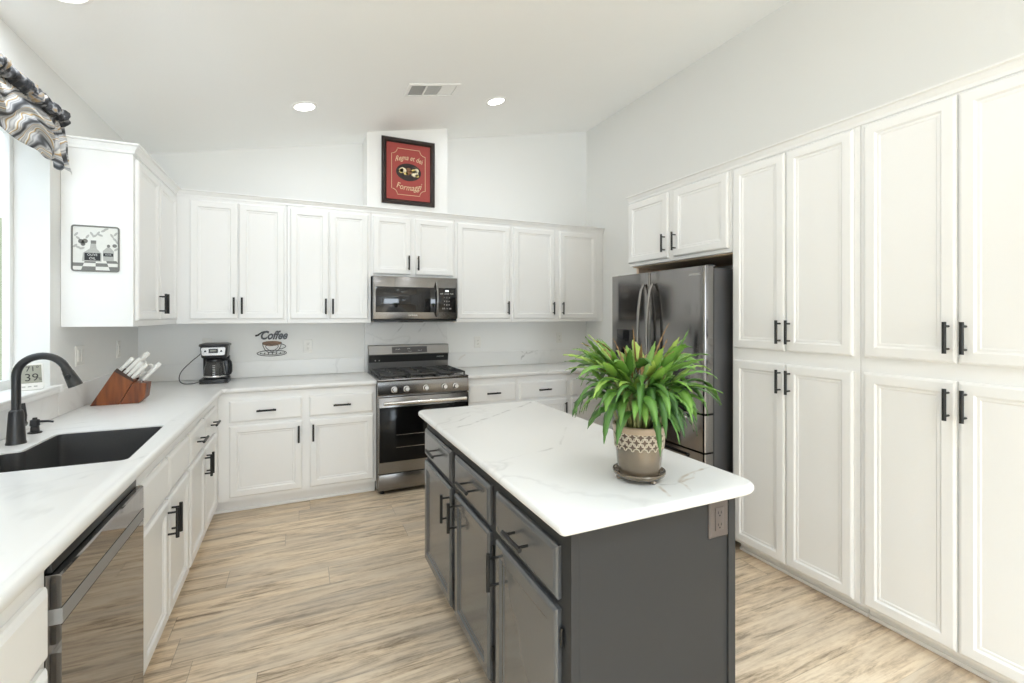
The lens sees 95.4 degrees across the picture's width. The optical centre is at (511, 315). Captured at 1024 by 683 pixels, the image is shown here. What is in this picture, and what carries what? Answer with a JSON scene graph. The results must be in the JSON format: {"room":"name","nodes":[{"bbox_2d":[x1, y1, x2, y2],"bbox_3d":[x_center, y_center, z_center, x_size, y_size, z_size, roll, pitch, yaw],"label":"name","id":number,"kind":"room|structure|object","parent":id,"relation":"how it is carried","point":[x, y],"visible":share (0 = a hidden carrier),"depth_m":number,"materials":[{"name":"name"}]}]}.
{"room":"kitchen","nodes":[
{"label":"kitchen","id":0,"kind":"room"},
{"bbox_2d":[0,18,137,386],"bbox_3d":[-0.080,0.091,-2.792,0.170,2.720,13.984,0,0,-24],"label":"wall","id":1,"kind":"structure","parent":0,"point":[37,328],"depth_m":2.33,"materials":[{"name":"paint"}]},
{"bbox_2d":[0,126,12,390],"bbox_3d":[-2.138,-0.280,1.576,0.030,1.298,1.540,0,0,-24],"label":"window","id":2,"kind":"structure","parent":1,"relation":"in","point":[7,139],"depth_m":2.25,"materials":[{"name":"white paint"}]},
{"bbox_2d":[0,393,57,439],"bbox_3d":[-1.795,0.454,1.205,0.015,0.126,2.580,0,0,-24],"label":"backsplash","id":3,"kind":"structure","parent":1,"relation":"attached to","point":[46,408],"depth_m":2.20,"materials":[{"name":"stone"}]},
{"bbox_2d":[0,384,63,410],"bbox_3d":[-2.046,0.370,1.621,0.174,0.038,1.625,0,0,-24],"label":"windowsill","id":4,"kind":"object","parent":1,"relation":"attached to","point":[27,396],"visible":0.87,"depth_m":2.13,"materials":[{"name":"white paint"}]},
{"bbox_2d":[12,363,43,390],"bbox_3d":[-2.286,0.290,2.203,0.047,0.124,0.100,0,0,35],"label":"clock","id":5,"kind":"object","parent":4,"relation":"on","point":[32,377],"visible":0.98,"depth_m":2.21,"materials":[{"name":"white plastic"}]},
{"bbox_2d":[0,53,71,173],"bbox_3d":[-1.901,-0.849,1.596,0.146,0.324,1.520,0,0,-24],"label":"window valance","id":6,"kind":"object","parent":1,"relation":"attached to","point":[27,113],"visible":1,"depth_m":1.95,"materials":[{"name":"multicoloured fabric"}]},
{"bbox_2d":[75,345,84,366],"bbox_3d":[-2.457,0.226,2.651,0.008,0.115,0.116,0,0,-24],"label":"light switch","id":7,"kind":"object","parent":1,"relation":"attached to","point":[79,350],"visible":1,"depth_m":2.64,"materials":[{"name":"white plastic"}]},
{"bbox_2d":[58,373,139,415],"bbox_3d":[-2.610,0.448,2.996,0.015,0.136,1.348,0,0,-24],"label":"backsplash","id":8,"kind":"structure","parent":1,"relation":"attached to","point":[70,399],"depth_m":2.63,"materials":[{"name":"stone"}]},
{"bbox_2d":[116,341,120,357],"bbox_3d":[-2.714,0.231,3.215,0.008,0.115,0.070,0,0,-24],"label":"wall outlet","id":9,"kind":"object","parent":1,"relation":"attached to","point":[118,343],"visible":1,"depth_m":3.20,"materials":[{"name":"white plastic"}]},
{"bbox_2d":[61,146,176,326],"bbox_3d":[-2.462,-0.440,3.098,0.366,0.998,1.284,0,0,-24],"label":"upper cabinet","id":10,"kind":"object","parent":1,"relation":"attached to","point":[103,188],"visible":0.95,"depth_m":2.54,"materials":[{"name":"white paint"}]},
{"bbox_2d":[71,224,119,271],"bbox_3d":[-2.229,-0.359,2.493,0.204,0.246,0.008,0,0,-24],"label":"sign","id":11,"kind":"object","parent":10,"relation":"attached to","point":[93,248],"visible":1,"depth_m":2.49,"materials":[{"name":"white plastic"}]},
{"bbox_2d":[66,135,604,232],"bbox_3d":[-0.684,-0.916,3.713,4.112,0.050,1.002,0,0,-24],"label":"trim","id":12,"kind":"structure","parent":10,"relation":"attached to","point":[136,149],"depth_m":3.69,"materials":[{"name":"white paint"}]},
{"bbox_2d":[138,132,585,367],"bbox_3d":[-1.056,-0.353,4.528,4.476,3.608,0.150,0,0,-24],"label":"wall","id":13,"kind":"structure","parent":0,"point":[536,177],"depth_m":4.28,"materials":[{"name":"paint"}]},
{"bbox_2d":[202,338,211,342],"bbox_3d":[-2.483,0.241,3.792,0.070,0.115,0.008,0,0,-24],"label":"wall outlet","id":14,"kind":"object","parent":13,"relation":"attached to","point":[204,340],"visible":0.2,"depth_m":3.79,"materials":[{"name":"white plastic"}]},
{"bbox_2d":[176,195,286,323],"bbox_3d":[-2.202,-0.440,3.714,0.738,0.998,0.379,0,0,-24],"label":"upper cabinet","id":15,"kind":"object","parent":13,"relation":"attached to","point":[232,255],"visible":0.96,"depth_m":3.57,"materials":[{"name":"white paint"}]},
{"bbox_2d":[140,357,363,381],"bbox_3d":[-2.120,0.448,3.952,1.664,0.136,0.015,0,0,-24],"label":"backsplash","id":16,"kind":"structure","parent":13,"relation":"attached to","point":[241,369],"depth_m":3.97,"materials":[{"name":"stone"}]},
{"bbox_2d":[255,331,287,355],"bbox_3d":[-2.056,0.236,3.984,0.250,0.219,0.016,0,0,-24],"label":"coffee sign","id":17,"kind":"object","parent":13,"relation":"attached to","point":[267,343],"visible":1,"depth_m":3.99,"materials":[{"name":"black plastic"}]},
{"bbox_2d":[304,339,311,352],"bbox_3d":[-1.798,0.266,4.103,0.070,0.115,0.008,0,0,-24],"label":"wall outlet","id":18,"kind":"object","parent":13,"relation":"attached to","point":[307,343],"visible":1,"depth_m":4.10,"materials":[{"name":"white plastic"}]},
{"bbox_2d":[306,342,309,349],"bbox_3d":[-1.797,0.266,4.101,0.033,0.068,0.003,0,0,-24],"label":"receptacle","id":19,"kind":"object","parent":18,"relation":"attached to","point":[307,343],"depth_m":4.10,"materials":[{"name":"white plastic"}]},
{"bbox_2d":[287,205,370,322],"bbox_3d":[-1.568,-0.440,4.002,0.650,0.998,0.379,0,0,-24],"label":"upper cabinet","id":20,"kind":"object","parent":13,"relation":"attached to","point":[329,250],"visible":0.98,"depth_m":3.86,"materials":[{"name":"white paint"}]},
{"bbox_2d":[364,322,446,371],"bbox_3d":[-1.002,0.295,4.462,0.790,0.471,0.013,0,0,-24],"label":"backsplash","id":21,"kind":"structure","parent":13,"relation":"attached to","point":[375,333],"depth_m":4.44,"materials":[{"name":"stone"}]},
{"bbox_2d":[371,213,453,277],"bbox_3d":[-0.929,-0.642,4.293,0.750,0.594,0.379,0,0,-24],"label":"upper cabinet","id":22,"kind":"object","parent":13,"relation":"attached to","point":[402,246],"visible":0.91,"depth_m":4.16,"materials":[{"name":"white paint"}]},
{"bbox_2d":[371,276,456,321],"bbox_3d":[-0.908,-0.143,4.250,0.741,0.400,0.448,0,0,-24],"label":"microwave","id":23,"kind":"object","parent":22,"relation":"attached to","point":[393,298],"visible":1,"depth_m":4.08,"materials":[{"name":"silver metal"}]},
{"bbox_2d":[474,336,480,347],"bbox_3d":[-0.351,0.268,4.761,0.070,0.115,0.008,0,0,-24],"label":"wall outlet","id":24,"kind":"object","parent":13,"relation":"attached to","point":[477,339],"visible":1,"depth_m":4.76,"materials":[{"name":"white plastic"}]},
{"bbox_2d":[446,220,510,321],"bbox_3d":[-0.324,-0.440,4.568,0.575,0.998,0.379,0,0,-24],"label":"upper cabinet","id":25,"kind":"object","parent":13,"relation":"attached to","point":[482,251],"visible":0.94,"depth_m":4.44,"materials":[{"name":"white paint"}]},
{"bbox_2d":[448,348,585,367],"bbox_3d":[0.098,0.442,4.961,1.622,0.148,0.015,0,0,-24],"label":"backsplash","id":26,"kind":"structure","parent":13,"relation":"attached to","point":[492,358],"depth_m":4.90,"materials":[{"name":"stone"}]},
{"bbox_2d":[511,225,602,321],"bbox_3d":[0.433,-0.440,4.912,1.084,0.998,0.379,0,0,-24],"label":"upper cabinet","id":27,"kind":"object","parent":13,"relation":"attached to","point":[557,274],"visible":0.95,"depth_m":4.78,"materials":[{"name":"white paint"}]},
{"bbox_2d":[0,0,790,153],"bbox_3d":[2.884,-1.965,-1.443,6.744,1.513,14.384,0,0,-24],"label":"ceiling","id":28,"kind":"structure","parent":0,"point":[167,76],"depth_m":2.92,"materials":[{"name":"paint"}]},
{"bbox_2d":[54,0,93,4],"bbox_3d":[-1.795,-1.306,1.875,0.172,0.041,0.176,0,0,-24],"label":"recessed light","id":29,"kind":"object","parent":28,"relation":"in","point":[69,2],"visible":1,"depth_m":1.94,"materials":[{"name":"white paint"}]},
{"bbox_2d":[63,0,84,1],"bbox_3d":[-1.795,-1.305,1.875,0.130,0.031,0.132,0,0,-24],"label":"diffuser","id":30,"kind":"object","parent":29,"relation":"attached to","point":[63,0],"depth_m":1.93,"materials":[{"name":"white plastic"}]},
{"bbox_2d":[291,101,317,111],"bbox_3d":[-1.476,-1.488,3.314,0.172,0.041,0.176,0,0,-24],"label":"recessed light","id":31,"kind":"object","parent":28,"relation":"in","point":[303,106],"visible":1,"depth_m":3.31,"materials":[{"name":"white paint"}]},
{"bbox_2d":[295,103,313,110],"bbox_3d":[-1.476,-1.488,3.314,0.130,0.031,0.132,0,0,-24],"label":"diffuser","id":32,"kind":"object","parent":31,"relation":"attached to","point":[298,106],"depth_m":3.31,"materials":[{"name":"white plastic"}]},
{"bbox_2d":[403,83,460,96],"bbox_3d":[-0.590,-1.665,3.434,0.382,0.085,0.210,0,0,-24],"label":"ceiling vent","id":33,"kind":"object","parent":28,"relation":"in","point":[413,89],"visible":1,"depth_m":3.42,"materials":[{"name":"white metal"}]},
{"bbox_2d":[486,97,505,105],"bbox_3d":[-0.134,-1.790,3.885,0.172,0.041,0.176,0,0,-24],"label":"recessed light","id":34,"kind":"object","parent":28,"relation":"in","point":[494,101],"visible":1,"depth_m":3.88,"materials":[{"name":"white paint"}]},
{"bbox_2d":[488,98,503,104],"bbox_3d":[-0.133,-1.790,3.886,0.130,0.031,0.132,0,0,-24],"label":"diffuser","id":35,"kind":"object","parent":34,"relation":"attached to","point":[493,101],"depth_m":3.88,"materials":[{"name":"white plastic"}]},
{"bbox_2d":[363,129,446,212],"bbox_3d":[-0.991,-1.347,4.321,0.720,0.812,0.300,0,0,-24],"label":"wall","id":36,"kind":"structure","parent":0,"point":[372,141],"depth_m":4.19,"materials":[{"name":"white paint"}]},
{"bbox_2d":[381,135,434,207],"bbox_3d":[-0.925,-1.286,4.171,0.474,0.586,0.027,0,0,-24],"label":"framed picture","id":37,"kind":"object","parent":36,"relation":"attached to","point":[407,165],"visible":1,"depth_m":4.17,"materials":[{"name":"red paper"}]},
{"bbox_2d":[387,141,429,201],"bbox_3d":[-0.928,-1.286,4.179,0.389,0.501,0.009,0,0,-24],"label":"print","id":38,"kind":"object","parent":37,"relation":"attached to","point":[408,162],"depth_m":4.17,"materials":[{"name":"red paper"}]},
{"bbox_2d":[144,485,989,682],"bbox_3d":[2.884,1.481,-1.443,6.744,0.100,14.384,0,0,-24],"label":"floor","id":39,"kind":"structure","parent":0,"point":[344,588],"depth_m":2.19,"materials":[{"name":"brown wood"}]},
{"bbox_2d":[0,571,47,682],"bbox_3d":[-1.137,0.993,0.564,0.661,0.874,0.849,0,0,-24],"label":"base cabinet","id":40,"kind":"object","parent":39,"relation":"on","point":[24,623],"visible":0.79,"depth_m":0.96,"materials":[{"name":"white paint"}]},
{"bbox_2d":[44,480,143,682],"bbox_3d":[-1.433,0.996,1.237,0.584,0.867,0.618,0,0,-24],"label":"dishwasher","id":41,"kind":"object","parent":39,"relation":"on","point":[95,586],"visible":0.7,"depth_m":1.30,"materials":[{"name":"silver metal"}]},
{"bbox_2d":[136,430,188,673],"bbox_3d":[-1.741,0.993,1.892,0.661,0.874,0.825,0,0,-24],"label":"base cabinet","id":42,"kind":"object","parent":39,"relation":"on","point":[165,482],"visible":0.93,"depth_m":1.95,"materials":[{"name":"white paint"}]},
{"bbox_2d":[186,398,220,567],"bbox_3d":[-2.134,0.993,2.756,0.661,0.874,1.072,0,0,-24],"label":"base cabinet","id":43,"kind":"object","parent":39,"relation":"on","point":[202,433],"visible":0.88,"depth_m":2.70,"materials":[{"name":"white paint"}]},
{"bbox_2d":[214,385,375,514],"bbox_3d":[-1.735,0.993,3.763,1.158,0.874,0.661,0,0,-24],"label":"base cabinet","id":44,"kind":"object","parent":39,"relation":"on","point":[286,446],"visible":0.92,"depth_m":3.50,"materials":[{"name":"white paint"}]},
{"bbox_2d":[0,372,376,613],"bbox_3d":[-1.308,0.536,2.169,1.698,0.038,3.932,0,0,-24],"label":"countertop","id":45,"kind":"structure","parent":44,"relation":"on","point":[43,511],"depth_m":1.52,"materials":[{"name":"stone"}]},
{"bbox_2d":[27,417,53,433],"bbox_3d":[-2.085,0.482,2.062,0.090,0.068,0.048,0,0,-24],"label":"soap dispenser","id":46,"kind":"object","parent":45,"relation":"on","point":[34,424],"visible":1,"depth_m":2.04,"materials":[{"name":"black metal"}]},
{"bbox_2d":[5,352,82,445],"bbox_3d":[-1.931,0.333,1.940,0.240,0.366,0.112,0,0,-24],"label":"kitchen faucet","id":47,"kind":"object","parent":45,"relation":"on","point":[17,416],"visible":1,"depth_m":1.88,"materials":[{"name":"black metal"}]},
{"bbox_2d":[0,427,161,472],"bbox_3d":[-1.718,0.649,1.850,0.456,0.254,0.592,0,0,-24],"label":"sink","id":48,"kind":"object","parent":45,"relation":"in","point":[61,450],"visible":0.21,"depth_m":2.08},
{"bbox_2d":[90,368,150,405],"bbox_3d":[-2.314,0.410,2.762,0.262,0.211,0.107,0,0,-24],"label":"knife block","id":49,"kind":"object","parent":45,"relation":"on","point":[120,388],"visible":0.83,"depth_m":2.72,"materials":[{"name":"brown wood"}]},
{"bbox_2d":[119,357,134,370],"bbox_3d":[-2.279,0.288,2.748,0.084,0.093,0.015,0,0,-23],"label":"kitchen knife","id":50,"kind":"object","parent":49,"relation":"in","point":[130,359],"visible":1,"depth_m":2.75,"materials":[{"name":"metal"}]},
{"bbox_2d":[123,357,140,373],"bbox_3d":[-2.252,0.299,2.758,0.096,0.106,0.015,0,0,-23],"label":"kitchen knife","id":51,"kind":"object","parent":49,"relation":"in","point":[138,359],"visible":1,"depth_m":2.76,"materials":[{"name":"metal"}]},
{"bbox_2d":[127,362,142,376],"bbox_3d":[-2.239,0.319,2.762,0.086,0.095,0.015,0,0,-23],"label":"kitchen knife","id":52,"kind":"object","parent":49,"relation":"in","point":[139,364],"visible":1,"depth_m":2.76,"materials":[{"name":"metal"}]},
{"bbox_2d":[127,352,149,373],"bbox_3d":[-2.257,0.285,2.807,0.125,0.139,0.018,0,0,-23],"label":"kitchen knife","id":53,"kind":"object","parent":49,"relation":"in","point":[145,355],"visible":0.41,"depth_m":2.81,"materials":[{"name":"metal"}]},
{"bbox_2d":[131,363,147,378],"bbox_3d":[-2.220,0.331,2.771,0.089,0.098,0.015,0,0,-23],"label":"kitchen knife","id":54,"kind":"object","parent":49,"relation":"in","point":[144,365],"visible":1,"depth_m":2.77,"materials":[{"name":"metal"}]},
{"bbox_2d":[134,360,152,378],"bbox_3d":[-2.240,0.324,2.821,0.108,0.116,0.012,0,0,-24],"label":"scissors","id":55,"kind":"object","parent":49,"relation":"in","point":[145,361],"visible":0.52,"depth_m":2.82,"materials":[{"name":"white plastic"}]},
{"bbox_2d":[140,362,160,381],"bbox_3d":[-2.181,0.340,2.813,0.104,0.120,0.015,0,0,-23],"label":"kitchen knife","id":56,"kind":"object","parent":49,"relation":"on","point":[158,364],"visible":1,"depth_m":2.81,"materials":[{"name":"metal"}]},
{"bbox_2d":[179,342,231,383],"bbox_3d":[-2.344,0.364,3.627,0.327,0.304,0.298,0,0,3],"label":"coffee maker","id":57,"kind":"object","parent":45,"relation":"on","point":[217,364],"visible":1,"depth_m":3.56,"materials":[{"name":"black plastic"}]},
{"bbox_2d":[367,343,468,493],"bbox_3d":[-0.840,0.850,4.117,0.767,1.159,0.719,0,0,-24],"label":"gas range","id":58,"kind":"object","parent":39,"relation":"on","point":[411,379],"visible":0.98,"depth_m":3.82,"materials":[{"name":"grey metal"}]},
{"bbox_2d":[367,369,467,381],"bbox_3d":[-0.845,0.517,4.129,0.767,0.016,0.583,0,0,-24],"label":"cooktop","id":59,"kind":"object","parent":58,"relation":"in","point":[448,376],"depth_m":3.92,"materials":[{"name":"grey metal"}]},
{"bbox_2d":[467,377,516,405],"bbox_3d":[-0.288,0.993,4.421,0.488,0.874,0.661,0,0,-24],"label":"drawer","id":60,"kind":"object","parent":39,"relation":"on","point":[488,390],"visible":0.21,"depth_m":4.16,"materials":[{"name":"white paint"}]},
{"bbox_2d":[517,372,611,428],"bbox_3d":[0.462,0.993,4.762,1.157,0.874,0.661,0,0,-24],"label":"base cabinet","id":61,"kind":"object","parent":39,"relation":"on","point":[560,392],"visible":0.36,"depth_m":4.45,"materials":[{"name":"white paint"}]},
{"bbox_2d":[458,362,598,378],"bbox_3d":[0.232,0.536,4.677,1.645,0.038,0.642,0,0,-24],"label":"countertop","id":62,"kind":"structure","parent":61,"relation":"on","point":[481,372],"depth_m":4.47,"materials":[{"name":"stone"}]},
{"bbox_2d":[425,423,734,682],"bbox_3d":[0.083,0.989,1.974,0.644,0.882,1.492,0,0,-24],"label":"kitchen island","id":63,"kind":"object","parent":39,"relation":"on","point":[651,599],"visible":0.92,"depth_m":1.36,"materials":[{"name":"grey paint"}]},
{"bbox_2d":[418,401,753,535],"bbox_3d":[0.127,0.532,1.998,0.721,0.030,1.563,0,0,-24],"label":"island countertop","id":64,"kind":"structure","parent":63,"relation":"on","point":[547,458],"depth_m":1.56,"materials":[{"name":"stone"}]},
{"bbox_2d":[613,463,665,484],"bbox_3d":[0.405,0.502,1.486,0.165,0.028,0.165,0,0,-24],"label":"saucer","id":65,"kind":"object","parent":64,"relation":"on","point":[653,480],"visible":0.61,"depth_m":1.42,"materials":[{"name":"beige ceramic"}]},
{"bbox_2d":[563,324,722,476],"bbox_3d":[0.406,0.259,1.475,0.494,0.472,0.478,0,0,10],"label":"potted plant","id":66,"kind":"object","parent":65,"relation":"on","point":[639,429],"visible":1,"depth_m":1.40,"materials":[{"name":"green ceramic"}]},
{"bbox_2d":[708,500,727,538],"bbox_3d":[0.622,0.609,1.401,0.078,0.112,0.008,0,0,-24],"label":"wall outlet","id":67,"kind":"object","parent":63,"relation":"attached to","point":[717,511],"visible":0.94,"depth_m":1.40,"materials":[{"name":"brown plastic"}]},
{"bbox_2d":[715,506,723,530],"bbox_3d":[0.623,0.609,1.398,0.033,0.068,0.003,0,0,-24],"label":"receptacle","id":68,"kind":"object","parent":67,"relation":"attached to","point":[719,510],"depth_m":1.40,"materials":[{"name":"brown plastic"}]},
{"bbox_2d":[612,265,732,472],"bbox_3d":[1.258,0.559,3.335,0.808,1.741,0.914,0,0,-24],"label":"refrigerator","id":69,"kind":"object","parent":39,"relation":"on","point":[698,300],"visible":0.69,"depth_m":2.88,"materials":[{"name":"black metal"}]},
{"bbox_2d":[733,126,869,616],"bbox_3d":[1.723,0.245,2.612,0.641,2.369,0.708,0,0,-24],"label":"pantry cabinet","id":70,"kind":"object","parent":39,"relation":"on","point":[797,211],"visible":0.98,"depth_m":2.43,"materials":[{"name":"white paint"}]},
{"bbox_2d":[861,70,1023,682],"bbox_3d":[2.021,0.245,1.957,0.641,2.369,0.728,0,0,-24],"label":"pantry cabinet","id":71,"kind":"object","parent":39,"relation":"on","point":[942,180],"visible":1,"depth_m":1.88,"materials":[{"name":"white paint"}]},
{"bbox_2d":[586,0,1023,349],"bbox_3d":[1.970,-0.335,3.029,0.150,3.570,5.084,0,0,-24],"label":"wall","id":72,"kind":"structure","parent":0,"point":[806,65],"depth_m":3.18,"materials":[{"name":"paint"}]},
{"bbox_2d":[629,169,732,273],"bbox_3d":[1.369,-0.624,3.389,0.641,0.630,0.994,0,0,-24],"label":"upper cabinet","id":73,"kind":"object","parent":72,"relation":"attached to","point":[689,225],"visible":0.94,"depth_m":3.19,"materials":[{"name":"white paint"}]},
{"bbox_2d":[626,53,1023,203],"bbox_3d":[1.420,-0.916,2.610,0.034,0.050,2.415,0,0,-24],"label":"trim","id":74,"kind":"structure","parent":73,"relation":"attached to","point":[1015,64],"depth_m":2.16,"materials":[{"name":"white paint"}]},
{"label":"outside","id":75,"kind":"structure","parent":0,"visible":0},
{"bbox_2d":[0,217,1,379],"bbox_3d":[-5.482,0.228,4.087,0.982,2.789,19.176,0,0,-24],"label":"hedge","id":76,"kind":"object","parent":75,"point":[0,217],"visible":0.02,"depth_m":4.99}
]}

